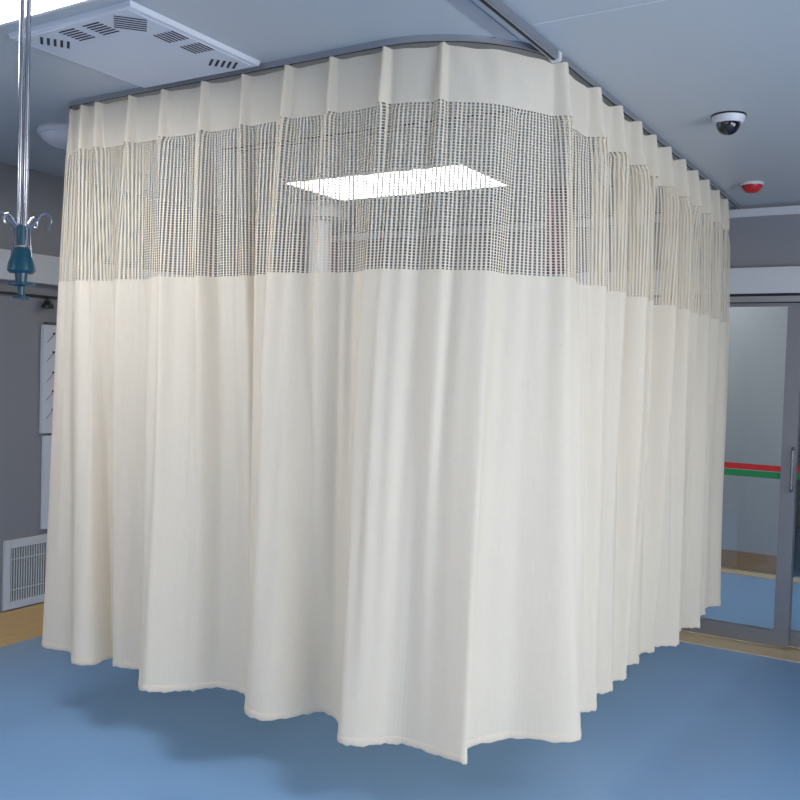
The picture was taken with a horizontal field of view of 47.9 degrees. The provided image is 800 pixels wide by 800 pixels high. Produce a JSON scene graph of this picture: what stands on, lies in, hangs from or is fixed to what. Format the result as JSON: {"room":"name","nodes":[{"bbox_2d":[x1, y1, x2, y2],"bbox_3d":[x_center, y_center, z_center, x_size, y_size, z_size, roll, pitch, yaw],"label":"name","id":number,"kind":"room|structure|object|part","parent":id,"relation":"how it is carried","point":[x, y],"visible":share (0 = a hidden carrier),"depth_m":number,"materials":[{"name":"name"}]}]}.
{"room":"hospital room","nodes":[
{"label":"hospital room","id":0,"kind":"room"},
{"bbox_2d":[0,162,306,612],"bbox_3d":[-1.869,0.029,5.808,0.100,2.735,14.350,3,2,31],"label":"wall","id":1,"kind":"structure","parent":0,"point":[21,320],"depth_m":5.24,"materials":[{"name":"white paint"}]},
{"bbox_2d":[0,602,43,646],"bbox_3d":[-3.218,1.335,3.605,0.012,0.195,9.150,3,2,31],"label":"baseboard","id":2,"kind":"structure","parent":1,"relation":"attached to","point":[24,623],"depth_m":5.25,"materials":[{"name":"beige wood"}]},
{"bbox_2d":[2,534,46,610],"bbox_3d":[-2.143,1.001,5.328,0.018,0.400,0.450,3,2,31],"label":"air vent","id":3,"kind":"object","parent":1,"relation":"in","point":[24,559],"visible":0.62,"depth_m":5.25,"materials":[{"name":"grey metal"}]},
{"bbox_2d":[0,291,57,298],"bbox_3d":[-2.008,-0.609,5.413,0.020,0.012,4.150,3,2,31],"label":"wall rail","id":4,"kind":"object","parent":1,"relation":"attached to","point":[1,292],"visible":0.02,"depth_m":5.20,"materials":[{"name":"black plastic"}]},
{"bbox_2d":[41,297,53,308],"bbox_3d":[-2.062,-0.567,5.271,0.068,0.066,0.067,3,2,31],"label":"clamp","id":5,"kind":"object","parent":4,"relation":"hanging from","point":[47,305],"visible":1,"depth_m":5.25,"materials":[{"name":"black plastic"}]},
{"bbox_2d":[40,435,51,528],"bbox_3d":[-1.973,0.485,5.561,0.020,0.555,0.550,3,2,31],"label":"wall panel","id":6,"kind":"object","parent":1,"relation":"attached to","point":[46,440],"visible":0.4,"depth_m":5.34,"materials":[{"name":"white"}]},
{"bbox_2d":[39,322,55,433],"bbox_3d":[-1.949,-0.134,5.532,0.037,0.655,0.580,3,2,31],"label":"notice board","id":7,"kind":"object","parent":1,"relation":"attached to","point":[48,329],"visible":0.3,"depth_m":5.30,"materials":[{"name":"white"}]},
{"bbox_2d":[0,249,191,285],"bbox_3d":[-3.135,-0.732,3.522,0.060,0.165,9.150,3,2,31],"label":"trim","id":8,"kind":"structure","parent":1,"relation":"attached to","point":[47,267],"depth_m":5.22,"materials":[{"name":"white paint"}]},
{"bbox_2d":[0,527,799,799],"bbox_3d":[1.160,1.603,3.918,7.370,0.100,14.450,3,2,31],"label":"floor","id":9,"kind":"structure","parent":0,"point":[687,721],"depth_m":3.96,"materials":[{"name":"blue plastic"}]},
{"bbox_2d":[0,0,799,233],"bbox_3d":[1.245,-1.229,3.822,7.370,0.100,14.450,3,2,31],"label":"ceiling","id":10,"kind":"structure","parent":0,"point":[675,65],"depth_m":3.31,"materials":[{"name":"white paint"}]},
{"bbox_2d":[0,0,19,26],"bbox_3d":[-1.227,-1.212,2.805,0.245,0.012,0.135,3,2,31],"label":"recessed light","id":11,"kind":"object","parent":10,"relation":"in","point":[9,11],"depth_m":2.81,"materials":[{"name":"white"}]},
{"bbox_2d":[0,0,52,299],"bbox_3d":[-0.992,-0.731,2.376,0.125,0.930,0.110,3,3,41],"label":"stand pole","id":12,"kind":"object","parent":10,"relation":"hanging from","point":[21,263],"visible":1,"depth_m":2.37,"materials":[{"name":"grey metal"}]},
{"bbox_3d":[-0.999,-0.788,2.374,0.013,0.757,0.013,3,2,31],"label":"rod","id":13,"kind":"part","parent":12,"relation":"part of","materials":[{"name":"silver metal"}]},
{"bbox_3d":[-1.005,-0.304,2.390,0.070,0.074,0.070,3,2,31],"label":"release knob","id":14,"kind":"part","parent":12,"relation":"part of","materials":[{"name":"teal plastic"}]},
{"bbox_3d":[-0.982,-0.787,2.373,0.013,0.757,0.013,3,2,31],"label":"rod","id":15,"kind":"part","parent":12,"relation":"part of","materials":[{"name":"silver metal"}]},
{"bbox_2d":[37,122,68,149],"bbox_3d":[-1.535,-1.239,4.311,0.380,0.080,0.380,3,2,31],"label":"dome lamp","id":16,"kind":"object","parent":10,"relation":"attached to","point":[55,134],"visible":0.39,"depth_m":4.17,"materials":[{"name":"white plastic"}]},
{"bbox_3d":[-1.535,-1.264,4.310,0.380,0.030,0.380,3,2,31],"label":"plate","id":17,"kind":"part","parent":16,"relation":"part of","materials":[{"name":"white plastic"}]},
{"bbox_3d":[-1.536,-1.225,4.311,0.344,0.052,0.344,3,2,31],"label":"lamp shade","id":18,"kind":"part","parent":16,"relation":"part of","materials":[{"name":"white glass"}]},
{"bbox_2d":[31,0,95,17],"bbox_3d":[-1.058,-1.205,2.728,0.293,0.012,0.090,3,2,31],"label":"recessed light","id":19,"kind":"object","parent":10,"relation":"in","point":[38,7],"depth_m":2.74,"materials":[{"name":"white"}]},
{"bbox_2d":[8,0,260,87],"bbox_3d":[-0.906,-1.209,3.120,0.590,0.020,0.600,3,2,31],"label":"ceiling vent panel","id":20,"kind":"object","parent":10,"relation":"attached to","point":[128,41],"visible":1,"depth_m":3.06,"materials":[{"name":"white plastic"}]},
{"bbox_2d":[40,37,69,48],"bbox_3d":[-1.164,-1.205,3.040,0.097,0.002,0.070,1,2,-24],"label":"grille","id":21,"kind":"object","parent":20,"relation":"attached to","point":[46,42],"depth_m":3.04,"materials":[{"name":"black metal"}]},
{"bbox_2d":[58,28,94,40],"bbox_3d":[-1.060,-1.199,2.958,0.075,0.002,0.086,3,2,31],"label":"grille","id":22,"kind":"object","parent":20,"relation":"attached to","point":[75,34],"depth_m":2.95,"materials":[{"name":"black metal"}]},
{"bbox_2d":[82,22,118,34],"bbox_3d":[-0.962,-1.194,2.897,0.075,0.002,0.086,3,2,31],"label":"grille","id":23,"kind":"object","parent":20,"relation":"attached to","point":[98,28],"depth_m":2.89,"materials":[{"name":"black"}]},
{"bbox_2d":[113,15,146,31],"bbox_3d":[-0.852,-1.189,2.847,0.100,0.002,0.102,1,2,-17],"label":"grille","id":24,"kind":"object","parent":20,"relation":"attached to","point":[121,23],"depth_m":2.84,"materials":[{"name":"black"}]},
{"bbox_2d":[153,31,188,42],"bbox_3d":[-0.750,-1.190,2.952,0.086,0.002,0.075,3,2,31],"label":"grille","id":25,"kind":"object","parent":20,"relation":"attached to","point":[163,36],"depth_m":2.95,"materials":[{"name":"black"}]},
{"bbox_2d":[180,42,213,53],"bbox_3d":[-0.686,-1.191,3.050,0.086,0.002,0.075,3,2,31],"label":"grille","id":26,"kind":"object","parent":20,"relation":"attached to","point":[189,47],"depth_m":3.05,"materials":[{"name":"black metal"}]},
{"bbox_2d":[209,59,237,68],"bbox_3d":[-0.629,-1.194,3.203,0.095,0.002,0.070,1,2,-19],"label":"grille","id":27,"kind":"object","parent":20,"relation":"attached to","point":[213,63],"depth_m":3.20,"materials":[{"name":"black"}]},
{"bbox_2d":[290,202,347,272],"bbox_3d":[-0.567,-0.511,6.145,0.410,1.600,0.410,3,2,31],"label":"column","id":28,"kind":"structure","parent":10,"relation":"hanging from","point":[301,207],"depth_m":6.05,"materials":[{"name":"white paint"}]},
{"bbox_2d":[222,109,521,149],"bbox_3d":[-0.089,-1.226,4.067,1.900,0.002,0.015,3,2,31],"label":"trim","id":29,"kind":"structure","parent":10,"relation":"attached to","point":[515,109],"depth_m":4.05,"materials":[{"name":"black metal"}]},
{"bbox_2d":[239,112,535,151],"bbox_3d":[-0.055,-1.227,4.123,1.900,0.002,0.006,3,2,31],"label":"trim","id":30,"kind":"structure","parent":10,"relation":"attached to","point":[531,112],"depth_m":4.09,"materials":[{"name":"black metal"}]},
{"bbox_2d":[283,162,510,200],"bbox_3d":[-0.027,-1.259,5.240,1.200,0.012,0.600,3,2,31],"label":"recessed light","id":31,"kind":"object","parent":10,"relation":"in","point":[465,164],"visible":0.36,"depth_m":5.19,"materials":[{"name":"white plastic"}]},
{"bbox_2d":[68,34,740,208],"bbox_3d":[0.346,-1.226,4.719,2.098,0.020,3.400,3,2,31],"label":"track","id":32,"kind":"object","parent":10,"relation":"attached to","point":[432,38],"visible":0.8,"depth_m":3.21,"materials":[{"name":"grey metal"}]},
{"bbox_2d":[41,41,729,764],"bbox_3d":[0.412,0.006,3.992,3.787,2.392,1.842,1,2,-18],"label":"privacy curtain","id":33,"kind":"object","parent":32,"relation":"hanging from","point":[441,512],"visible":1,"depth_m":3.33,"materials":[{"name":"beige fabric"}]},
{"bbox_3d":[0.394,0.355,3.999,3.766,1.627,1.832,1,2,-18],"label":"cloth panel","id":34,"kind":"part","parent":33,"relation":"part of","materials":[{"name":"white fabric"}]},
{"bbox_2d":[447,0,518,40],"bbox_3d":[-1.184,-1.135,0.423,0.058,0.003,5.915,3,2,31],"label":"trim","id":35,"kind":"structure","parent":10,"relation":"attached to","point":[467,7],"depth_m":2.77,"materials":[{"name":"grey metal"}]},
{"bbox_2d":[399,188,585,203],"bbox_3d":[0.750,-1.247,5.438,1.900,0.002,0.010,3,2,31],"label":"trim","id":36,"kind":"structure","parent":10,"relation":"attached to","point":[584,188],"depth_m":5.65,"materials":[{"name":"black"}]},
{"bbox_2d":[477,0,561,62],"bbox_3d":[-0.878,-1.121,0.749,0.039,0.034,5.390,3,2,31],"label":"rail","id":37,"kind":"object","parent":10,"relation":"attached to","point":[496,7],"visible":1,"depth_m":2.78,"materials":[{"name":"grey metal"}]},
{"bbox_2d":[547,186,576,273],"bbox_3d":[0.932,-0.985,5.220,0.180,0.499,0.031,3,2,31],"label":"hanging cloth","id":38,"kind":"object","parent":10,"relation":"hanging from","point":[561,207],"visible":0.38,"depth_m":5.22,"materials":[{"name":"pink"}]},
{"bbox_2d":[532,0,664,24],"bbox_3d":[2.015,-1.086,1.823,3.760,0.002,0.006,3,2,31],"label":"trim","id":39,"kind":"structure","parent":10,"relation":"attached to","point":[657,0],"depth_m":2.69,"materials":[{"name":"white metal"}]},
{"bbox_2d":[711,111,746,134],"bbox_3d":[1.352,-1.131,3.711,0.138,0.080,0.138,3,2,31],"label":"security camera","id":40,"kind":"object","parent":10,"relation":"attached to","point":[726,122],"visible":1,"depth_m":3.67,"materials":[{"name":"white plastic"}]},
{"bbox_2d":[741,181,763,192],"bbox_3d":[1.943,-1.172,4.973,0.120,0.050,0.120,3,2,31],"label":"detector","id":41,"kind":"object","parent":10,"relation":"attached to","point":[748,186],"visible":1,"depth_m":4.93,"materials":[{"name":"red plastic"}]},
{"bbox_2d":[331,203,799,275],"bbox_3d":[2.292,0.160,5.647,7.170,2.735,0.120,3,2,31],"label":"wall","id":42,"kind":"structure","parent":0,"point":[762,241],"depth_m":5.73,"materials":[{"name":"white paint"}]},
{"bbox_2d":[307,205,799,242],"bbox_3d":[2.295,-1.160,5.543,7.170,0.050,0.020,3,2,31],"label":"trim","id":43,"kind":"structure","parent":42,"relation":"attached to","point":[783,210],"depth_m":5.91,"materials":[{"name":"white paint"}]},
{"bbox_2d":[559,266,799,295],"bbox_3d":[2.709,-0.714,5.279,3.750,0.160,0.050,3,2,31],"label":"trim","id":44,"kind":"structure","parent":42,"relation":"attached to","point":[756,280],"depth_m":5.55,"materials":[{"name":"white paint"}]},
{"bbox_2d":[649,293,799,647],"bbox_3d":[2.675,0.458,5.321,3.550,2.185,0.164,3,2,31],"label":"door","id":45,"kind":"structure","parent":42,"relation":"in","point":[782,635],"depth_m":5.50,"materials":[{"name":"grey metal"}]},
{"bbox_3d":[2.370,0.422,5.443,0.018,0.277,0.054,3,2,31],"label":"handle","id":46,"kind":"part","parent":45,"relation":"part of","materials":[{"name":"silver metal"}]},
{"bbox_2d":[679,630,799,662],"bbox_3d":[2.617,1.547,5.317,3.550,0.006,0.340,3,2,31],"label":"trim","id":47,"kind":"structure","parent":42,"relation":"attached to","point":[792,654],"depth_m":5.56,"materials":[{"name":"beige wood"}]},
{"bbox_2d":[697,307,787,574],"bbox_3d":[1.850,0.050,8.485,3.450,2.735,0.100,3,2,31],"label":"wall","id":48,"kind":"structure","parent":0,"point":[757,335],"depth_m":7.71,"materials":[{"name":"paint"}]},
{"bbox_2d":[721,549,776,573],"bbox_3d":[1.782,1.322,8.479,3.450,0.150,0.015,3,2,31],"label":"baseboard","id":49,"kind":"structure","parent":48,"relation":"attached to","point":[729,558],"depth_m":7.73,"materials":[{"name":"brown wood"}]},
{"bbox_2d":[721,568,799,582],"bbox_3d":[1.790,1.418,8.384,3.570,0.006,0.170,3,2,31],"label":"trim","id":50,"kind":"structure","parent":48,"relation":"attached to","point":[724,570],"depth_m":7.64,"materials":[{"name":"beige wood"}]},
{"bbox_2d":[795,436,799,526],"bbox_3d":[4.950,0.092,9.987,7.170,2.735,0.100,3,2,31],"label":"wall","id":51,"kind":"structure","parent":0,"point":[797,524],"depth_m":10.21,"materials":[{"name":"grey paint"}]}
]}

